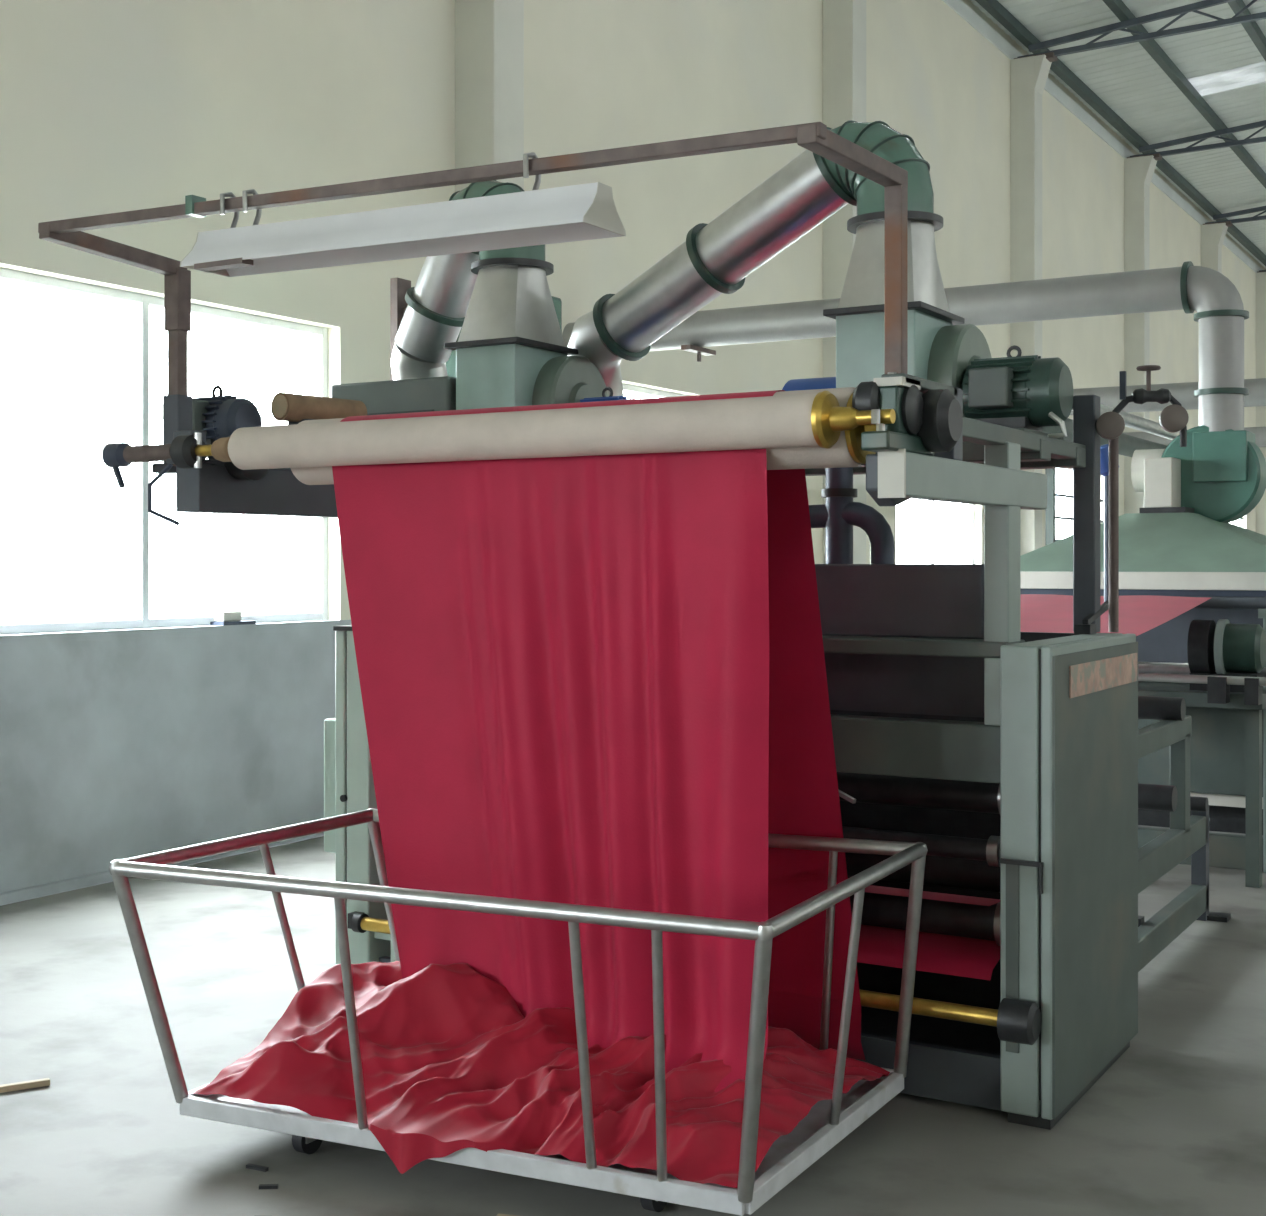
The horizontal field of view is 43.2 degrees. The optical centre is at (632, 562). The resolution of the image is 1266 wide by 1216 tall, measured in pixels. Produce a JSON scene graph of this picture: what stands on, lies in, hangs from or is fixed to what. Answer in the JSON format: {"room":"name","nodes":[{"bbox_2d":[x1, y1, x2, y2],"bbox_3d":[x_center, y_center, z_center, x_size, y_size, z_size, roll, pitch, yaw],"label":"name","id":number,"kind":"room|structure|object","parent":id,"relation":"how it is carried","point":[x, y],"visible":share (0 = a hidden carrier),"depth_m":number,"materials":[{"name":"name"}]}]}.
{"room":"factory floor","nodes":[
{"label":"factory floor","id":0,"kind":"room"},
{"bbox_2d":[0,385,287,619],"bbox_3d":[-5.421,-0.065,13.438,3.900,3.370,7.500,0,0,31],"label":"window frame","id":1,"kind":"structure","parent":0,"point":[109,408],"depth_m":12.41,"materials":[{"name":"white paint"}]},
{"bbox_2d":[0,0,1265,619],"bbox_3d":[2.961,-3.075,16.873,0.240,6.790,60.000,0,0,31],"label":"wall","id":2,"kind":"structure","parent":0,"point":[107,106],"depth_m":10.87,"materials":[{"name":"beige paint"}]},
{"bbox_2d":[38,195,219,443],"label":"metal bar","id":3,"kind":"object","parent":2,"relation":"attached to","point":[177,405],"depth_m":4.86,"materials":[{"name":"metal"}]},
{"bbox_2d":[0,268,327,634],"bbox_3d":[-2.419,-0.500,7.879,0.060,1.640,2.640,0,0,31],"label":"window","id":4,"kind":"structure","parent":2,"relation":"in","point":[142,302],"depth_m":7.87,"materials":[{"name":"white paint"}]},
{"bbox_2d":[0,620,351,892],"bbox_3d":[2.962,0.910,16.872,0.244,1.180,60.000,0,0,31],"label":"wall","id":5,"kind":"structure","parent":2,"relation":"attached to","point":[116,744],"depth_m":7.77,"materials":[{"name":"grey concrete"}]},
{"bbox_2d":[210,611,255,625],"bbox_3d":[-2.087,0.285,8.316,0.120,0.070,0.230,0,0,31],"label":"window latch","id":6,"kind":"object","parent":5,"relation":"on","point":[223,618],"visible":1,"depth_m":8.25,"materials":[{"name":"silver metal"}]},
{"bbox_2d":[247,160,522,209],"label":"metal bar","id":7,"kind":"object","parent":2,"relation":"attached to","point":[513,169],"depth_m":3.91,"materials":[{"name":"metal"}]},
{"bbox_2d":[180,152,625,276],"bbox_3d":[-0.598,-0.863,3.924,1.249,0.221,0.180,0,0,31],"label":"lamp","id":8,"kind":"object","parent":7,"relation":"hanging from","point":[588,211],"visible":0.91,"depth_m":3.87,"materials":[{"name":"white metal"}]},
{"bbox_2d":[455,0,523,191],"bbox_3d":[-0.838,-2.285,9.881,0.418,7.570,0.320,0,0,31],"label":"pillar","id":9,"kind":"structure","parent":2,"relation":"attached to","point":[489,34],"depth_m":9.79,"materials":[{"name":"grey paint"}]},
{"bbox_2d":[622,383,688,396],"bbox_3d":[0.405,-0.500,12.599,0.060,1.640,2.640,0,0,31],"label":"window","id":10,"kind":"structure","parent":2,"relation":"in","point":[626,387],"depth_m":12.08,"materials":[{"name":"white paint"}]},
{"bbox_2d":[528,122,907,373],"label":"metal bar","id":11,"kind":"object","parent":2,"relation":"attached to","point":[820,138],"depth_m":3.62,"materials":[{"name":"metal"}]},
{"bbox_2d":[823,0,865,563],"bbox_3d":[1.985,-2.285,14.601,0.418,7.570,0.320,0,0,31],"label":"pillar","id":12,"kind":"structure","parent":2,"relation":"attached to","point":[844,21],"depth_m":14.51,"materials":[{"name":"grey paint"}]},
{"bbox_2d":[928,500,973,563],"bbox_3d":[3.228,-0.500,17.319,0.060,1.640,2.640,0,0,31],"label":"window","id":13,"kind":"structure","parent":2,"relation":"in","point":[930,503],"depth_m":17.31,"materials":[{"name":"white paint"}]},
{"bbox_2d":[1010,54,1051,555],"bbox_3d":[4.809,-2.285,19.321,0.418,7.570,0.320,0,0,31],"label":"pillar","id":14,"kind":"structure","parent":2,"relation":"attached to","point":[1028,75],"depth_m":19.21,"materials":[{"name":"grey paint"}]},
{"bbox_2d":[1056,468,1102,540],"bbox_3d":[6.072,-0.500,22.026,0.110,1.640,2.640,0,0,31],"label":"window","id":15,"kind":"structure","parent":2,"relation":"in","point":[1070,496],"depth_m":22.02,"materials":[{"name":"white paint"}]},
{"bbox_2d":[1124,155,1156,662],"bbox_3d":[7.632,-2.285,24.041,0.418,7.570,0.320,0,0,31],"label":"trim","id":16,"kind":"structure","parent":2,"relation":"attached to","point":[1138,171],"depth_m":23.95,"materials":[{"name":"grey paint"}]},
{"bbox_2d":[1201,223,1227,273],"bbox_3d":[10.455,-2.285,28.762,0.418,7.570,0.320,0,0,31],"label":"trim","id":17,"kind":"structure","parent":2,"relation":"attached to","point":[1212,235],"depth_m":28.65,"materials":[{"name":"grey paint"}]},
{"bbox_2d":[1238,518,1243,526],"bbox_3d":[11.719,-0.500,31.466,0.110,1.640,2.640,0,0,31],"label":"window","id":18,"kind":"structure","parent":2,"relation":"in","point":[1240,519],"depth_m":32.58,"materials":[{"name":"white paint"}]},
{"bbox_2d":[1256,272,1265,535],"bbox_3d":[13.278,-2.285,33.482,0.418,7.570,0.320,0,0,31],"label":"trim","id":19,"kind":"structure","parent":2,"relation":"attached to","point":[1260,276],"depth_m":33.39,"materials":[{"name":"grey paint"}]},
{"bbox_2d":[0,662,1265,1215],"bbox_3d":[11.646,1.575,11.678,20.600,0.150,60.600,0,0,31],"label":"floor","id":20,"kind":"structure","parent":0,"point":[1176,1126],"depth_m":4.33,"materials":[{"name":"grey concrete"}]},
{"bbox_2d":[0,1078,49,1092],"bbox_3d":[-1.893,1.491,4.481,0.495,0.018,0.022,0,0,-29],"label":"wooden stick","id":21,"kind":"object","parent":20,"relation":"on","point":[30,1084],"visible":1,"depth_m":4.56,"materials":[{"name":"brown wood"}]},
{"bbox_2d":[0,832,323,905],"bbox_3d":[3.079,1.475,16.802,0.035,0.050,60.000,0,0,31],"label":"baseboard","id":22,"kind":"structure","parent":20,"relation":"on","point":[23,894],"depth_m":7.37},
{"bbox_2d":[246,1163,268,1171],"bbox_3d":[-0.930,1.496,3.959,0.060,0.008,0.012,0,0,25],"label":"scrap","id":23,"kind":"object","parent":20,"relation":"on","point":[249,1166],"visible":1,"depth_m":3.96,"materials":[{"name":"metal"}]},
{"bbox_2d":[259,1184,278,1189],"bbox_3d":[-0.874,1.496,3.838,0.045,0.008,0.012,0,0,-3],"label":"scrap","id":24,"kind":"object","parent":20,"relation":"on","point":[261,1186],"visible":1,"depth_m":3.83,"materials":[{"name":"metal"}]},
{"bbox_2d":[390,278,561,379],"bbox_3d":[-0.739,0.100,7.434,0.600,2.800,0.600,0,0,31],"label":"metal frame","id":25,"kind":"object","parent":20,"relation":"on","point":[399,287],"visible":0.16,"depth_m":7.30,"materials":[{"name":"metal"}]},
{"bbox_2d":[497,1214,517,1215],"bbox_3d":[-0.164,1.488,3.564,0.313,0.022,0.070,0,0,14],"label":"wooden board","id":26,"kind":"object","parent":20,"relation":"on","point":[497,1214],"visible":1,"depth_m":3.62,"materials":[{"name":"brown wood"}]},
{"bbox_2d":[109,808,927,1215],"bbox_3d":[-0.244,1.115,4.090,1.774,0.770,1.175,0,0,24],"label":"basket","id":27,"kind":"object","parent":20,"relation":"on","point":[828,1122],"visible":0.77,"depth_m":3.75,"materials":[{"name":"metal"}]},
{"bbox_2d":[176,373,1137,1129],"bbox_3d":[0.104,0.485,5.009,2.560,2.030,1.780,0,0,31],"label":"machine","id":28,"kind":"object","parent":20,"relation":"on","point":[986,743],"depth_m":4.56,"materials":[{"name":"grey paint"}]},
{"bbox_2d":[148,430,268,525],"bbox_3d":[-1.288,-0.259,4.930,0.344,0.292,0.226,0,0,-36],"label":"bracket","id":29,"kind":"object","parent":28,"relation":"attached to","point":[182,448],"visible":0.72,"depth_m":4.82,"materials":[{"name":"metal"}]},
{"bbox_2d":[102,391,895,487],"bbox_3d":[-0.520,-0.318,4.331,2.600,0.172,0.136,0,0,31],"label":"roller","id":30,"kind":"object","parent":29,"relation":"attached to","point":[803,420],"visible":0.99,"depth_m":4.10,"materials":[{"name":"beige fabric"}]},
{"bbox_2d":[192,385,261,457],"bbox_3d":[-1.405,-0.466,5.248,0.360,0.232,0.216,0,0,31],"label":"motor","id":31,"kind":"object","parent":28,"relation":"attached to","point":[219,416],"visible":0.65,"depth_m":5.15,"materials":[{"name":"green paint"}]},
{"bbox_2d":[271,392,366,424],"bbox_3d":[-1.052,-0.453,5.346,0.112,0.206,0.346,0,0,37],"label":"paper roll","id":32,"kind":"object","parent":28,"relation":"on","point":[294,409],"visible":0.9,"depth_m":5.26,"materials":[{"name":"brown cardboard"}]},
{"bbox_2d":[331,376,455,414],"bbox_3d":[-0.808,-0.520,6.126,0.565,0.320,0.415,0,0,31],"label":"cowl","id":33,"kind":"object","parent":28,"relation":"on","point":[429,394],"visible":0.32,"depth_m":5.91,"materials":[{"name":"green paint"}]},
{"bbox_2d":[367,409,433,414],"bbox_3d":[-0.910,-0.490,5.949,0.430,0.140,0.007,0,0,31],"label":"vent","id":34,"kind":"object","parent":33,"relation":"attached to","point":[369,411],"depth_m":5.94,"materials":[{"name":"metal"}]},
{"bbox_2d":[444,180,608,409],"bbox_3d":[-0.467,-0.899,5.975,0.620,1.079,0.535,0,0,31],"label":"air blower","id":35,"kind":"object","parent":28,"relation":"on","point":[511,351],"visible":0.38,"depth_m":5.77,"materials":[{"name":"green metal"}]},
{"bbox_2d":[391,252,478,379],"bbox_3d":[-0.752,-0.880,6.199,0.268,0.851,0.529,0,0,-40],"label":"duct","id":36,"kind":"object","parent":35,"relation":"attached to","point":[438,303],"visible":0.7,"depth_m":6.12,"materials":[{"name":"silver metal"}]},
{"bbox_2d":[291,387,875,484],"bbox_3d":[-0.283,-0.330,4.378,2.220,0.194,0.194,0,0,31],"label":"roller","id":37,"kind":"object","parent":28,"relation":"attached to","point":[847,451],"visible":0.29,"depth_m":3.88,"materials":[{"name":"beige fabric"}]},
{"bbox_2d":[193,390,999,1187],"bbox_3d":[-0.074,0.505,4.363,1.795,1.872,1.552,0,0,31],"label":"cloth","id":38,"kind":"object","parent":37,"relation":"hanging from","point":[597,680],"visible":0.96,"depth_m":4.17,"materials":[{"name":"fabric"}]},
{"bbox_2d":[580,387,633,401],"bbox_3d":[-0.135,-0.511,5.794,0.340,0.252,0.236,0,0,31],"label":"motor","id":39,"kind":"object","parent":28,"relation":"on","point":[611,397],"visible":0.19,"depth_m":5.77,"materials":[{"name":"blue metal"}]},
{"bbox_2d":[348,911,1041,1044],"bbox_3d":[0.047,1.205,4.784,2.350,0.110,0.110,0,0,31],"label":"bar","id":40,"kind":"object","parent":28,"relation":"attached to","point":[1016,1021],"visible":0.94,"depth_m":4.26,"materials":[{"name":"yellow metal"}]},
{"bbox_2d":[782,377,835,390],"bbox_3d":[0.657,-0.495,5.433,0.270,0.270,0.260,0,0,31],"label":"panel","id":41,"kind":"object","parent":28,"relation":"on","point":[825,382],"visible":0.11,"depth_m":5.38,"materials":[{"name":"blue metal"}]},
{"bbox_2d":[809,467,894,563],"bbox_3d":[0.621,-0.148,4.872,0.367,0.303,0.110,0,0,31],"label":"pipe","id":42,"kind":"object","parent":28,"relation":"on","point":[839,514],"visible":0.84,"depth_m":4.83,"materials":[{"name":"metal"}]},
{"bbox_2d":[813,120,991,416],"bbox_3d":[0.861,-0.899,5.180,0.509,1.079,0.535,0,0,31],"label":"air blower","id":43,"kind":"object","parent":28,"relation":"on","point":[940,350],"visible":0.61,"depth_m":5.01,"materials":[{"name":"green metal"}]},
{"bbox_2d":[567,150,848,395],"bbox_3d":[0.202,-0.895,5.699,0.348,1.007,1.390,0,0,-41],"label":"duct","id":44,"kind":"object","parent":43,"relation":"attached to","point":[715,258],"visible":0.78,"depth_m":5.53,"materials":[{"name":"silver metal"}]},
{"bbox_2d":[852,372,962,455],"bbox_3d":[0.644,-0.351,3.777,0.352,0.188,0.154,0,0,-43],"label":"motor","id":45,"kind":"object","parent":28,"relation":"attached to","point":[929,422],"visible":0.9,"depth_m":3.72,"materials":[{"name":"metal"}]},
{"bbox_2d":[861,1006,999,1054],"bbox_3d":[0.279,1.460,5.222,2.177,0.040,0.750,0,0,31],"label":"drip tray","id":46,"kind":"object","parent":28,"relation":"on","point":[874,1021],"depth_m":4.93,"materials":[{"name":"metal"}]},
{"bbox_2d":[963,412,1066,441],"bbox_3d":[1.171,-0.414,4.904,0.336,0.086,0.420,0,0,31],"label":"bracket","id":47,"kind":"object","parent":28,"relation":"on","point":[1051,415],"visible":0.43,"depth_m":4.80,"materials":[{"name":"grey metal"}]},
{"bbox_2d":[961,345,1072,431],"bbox_3d":[1.142,-0.536,4.983,0.405,0.282,0.266,0,0,31],"label":"motor","id":48,"kind":"object","parent":47,"relation":"on","point":[1019,391],"visible":0.94,"depth_m":4.87,"materials":[{"name":"green paint"}]},
{"bbox_2d":[1100,444,1107,601],"bbox_3d":[2.224,0.470,7.540,0.131,2.060,0.100,0,0,-3],"label":"pole","id":49,"kind":"object","parent":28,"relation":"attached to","point":[1104,448],"visible":0.32,"depth_m":7.53,"materials":[{"name":"metal"}]},
{"bbox_2d":[1096,365,1188,631],"bbox_3d":[1.606,-0.203,5.066,0.314,0.845,0.115,0,0,-7],"label":"valve","id":50,"kind":"object","parent":28,"relation":"attached to","point":[1173,418],"visible":1,"depth_m":5.07,"materials":[{"name":"metal"}]},
{"bbox_2d":[1020,512,1265,872],"bbox_3d":[2.918,0.615,8.736,1.800,1.770,2.050,0,0,31],"label":"textile machine","id":51,"kind":"object","parent":20,"relation":"on","point":[1187,554],"visible":0.37,"depth_m":8.07,"materials":[{"name":"green metal"}]},
{"bbox_2d":[1020,512,1265,596],"bbox_3d":[3.028,-0.052,8.862,1.740,0.435,1.720,0,0,31],"label":"hood","id":52,"kind":"object","parent":51,"relation":"attached to","point":[1187,554],"depth_m":8.24,"materials":[{"name":"metal"}]},
{"bbox_2d":[1138,682,1189,686],"bbox_3d":[2.401,0.615,8.066,1.440,0.030,0.190,0,0,31],"label":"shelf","id":53,"kind":"object","parent":51,"relation":"attached to","point":[1139,683],"depth_m":7.90,"materials":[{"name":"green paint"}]},
{"bbox_2d":[1131,425,1265,522],"bbox_3d":[3.081,-0.485,8.775,0.680,0.540,0.485,0,0,31],"label":"air blower","id":54,"kind":"object","parent":51,"relation":"on","point":[1220,476],"visible":0.94,"depth_m":8.68,"materials":[{"name":"teal metal"}]},
{"bbox_2d":[562,261,1248,431],"bbox_3d":[1.476,-1.187,9.867,4.402,0.973,0.350,0,0,31],"label":"duct","id":55,"kind":"object","parent":54,"relation":"attached to","point":[1221,315],"visible":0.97,"depth_m":9.08,"materials":[{"name":"silver metal"}]},
{"bbox_2d":[1042,395,1265,545],"bbox_3d":[7.917,0.080,20.026,0.250,2.840,21.500,0,0,31],"label":"pipe","id":56,"kind":"object","parent":20,"relation":"on","point":[1128,444],"visible":0.02,"depth_m":13.45,"materials":[{"name":"silver metal"}]},
{"bbox_2d":[1138,696,1230,971],"bbox_3d":[1.117,0.939,6.446,2.100,1.123,1.970,0,0,31],"label":"frame","id":57,"kind":"object","parent":20,"relation":"on","point":[1187,835],"visible":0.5,"depth_m":6.25,"materials":[{"name":"green paint"}]},
{"bbox_2d":[1020,594,1210,635],"bbox_3d":[1.576,0.268,6.824,1.200,0.220,2.730,0,0,31],"label":"cloth web","id":58,"kind":"object","parent":57,"relation":"on","point":[1138,614],"visible":0.33,"depth_m":7.26,"materials":[{"name":"red fabric"}]},
{"bbox_2d":[1138,673,1265,887],"bbox_3d":[2.498,1.008,7.635,1.050,0.984,0.430,0,0,31],"label":"frame","id":59,"kind":"object","parent":20,"relation":"on","point":[1218,694],"visible":0.53,"depth_m":7.40,"materials":[{"name":"green paint"}]},
{"bbox_2d":[1187,619,1265,691],"bbox_3d":[2.800,0.432,7.530,0.315,0.335,0.270,0,0,31],"label":"motor","id":60,"kind":"object","parent":59,"relation":"on","point":[1225,648],"visible":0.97,"depth_m":7.45,"materials":[{"name":"metal"}]},
{"bbox_3d":[6.172,0.525,14.020,1.800,1.950,1.600,0,0,31],"label":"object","id":61,"kind":"object","parent":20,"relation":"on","visible":0},
{"bbox_2d":[1070,378,1265,414],"bbox_3d":[4.606,-1.065,14.957,4.549,1.230,0.300,0,0,31],"label":"duct","id":62,"kind":"object","parent":61,"relation":"on","point":[1183,393],"visible":0.34,"depth_m":14.67,"materials":[{"name":"silver metal"}]},
{"bbox_3d":[8.944,0.525,18.654,1.800,1.950,1.600,0,0,31],"label":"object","id":63,"kind":"object","parent":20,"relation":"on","visible":0},
{"bbox_2d":[1123,427,1265,446],"bbox_3d":[7.378,-1.065,19.591,4.549,1.230,0.300,0,0,31],"label":"duct","id":64,"kind":"object","parent":63,"relation":"on","point":[1260,432],"visible":0.02,"depth_m":19.88,"materials":[{"name":"silver metal"}]},
{"bbox_2d":[942,0,1265,272],"bbox_3d":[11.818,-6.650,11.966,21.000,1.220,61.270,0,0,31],"label":"beam","id":65,"kind":"structure","parent":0,"point":[1182,83],"depth_m":21.20,"materials":[{"name":"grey metal"}]},
{"label":"outside","id":66,"kind":"structure","parent":0,"visible":0},
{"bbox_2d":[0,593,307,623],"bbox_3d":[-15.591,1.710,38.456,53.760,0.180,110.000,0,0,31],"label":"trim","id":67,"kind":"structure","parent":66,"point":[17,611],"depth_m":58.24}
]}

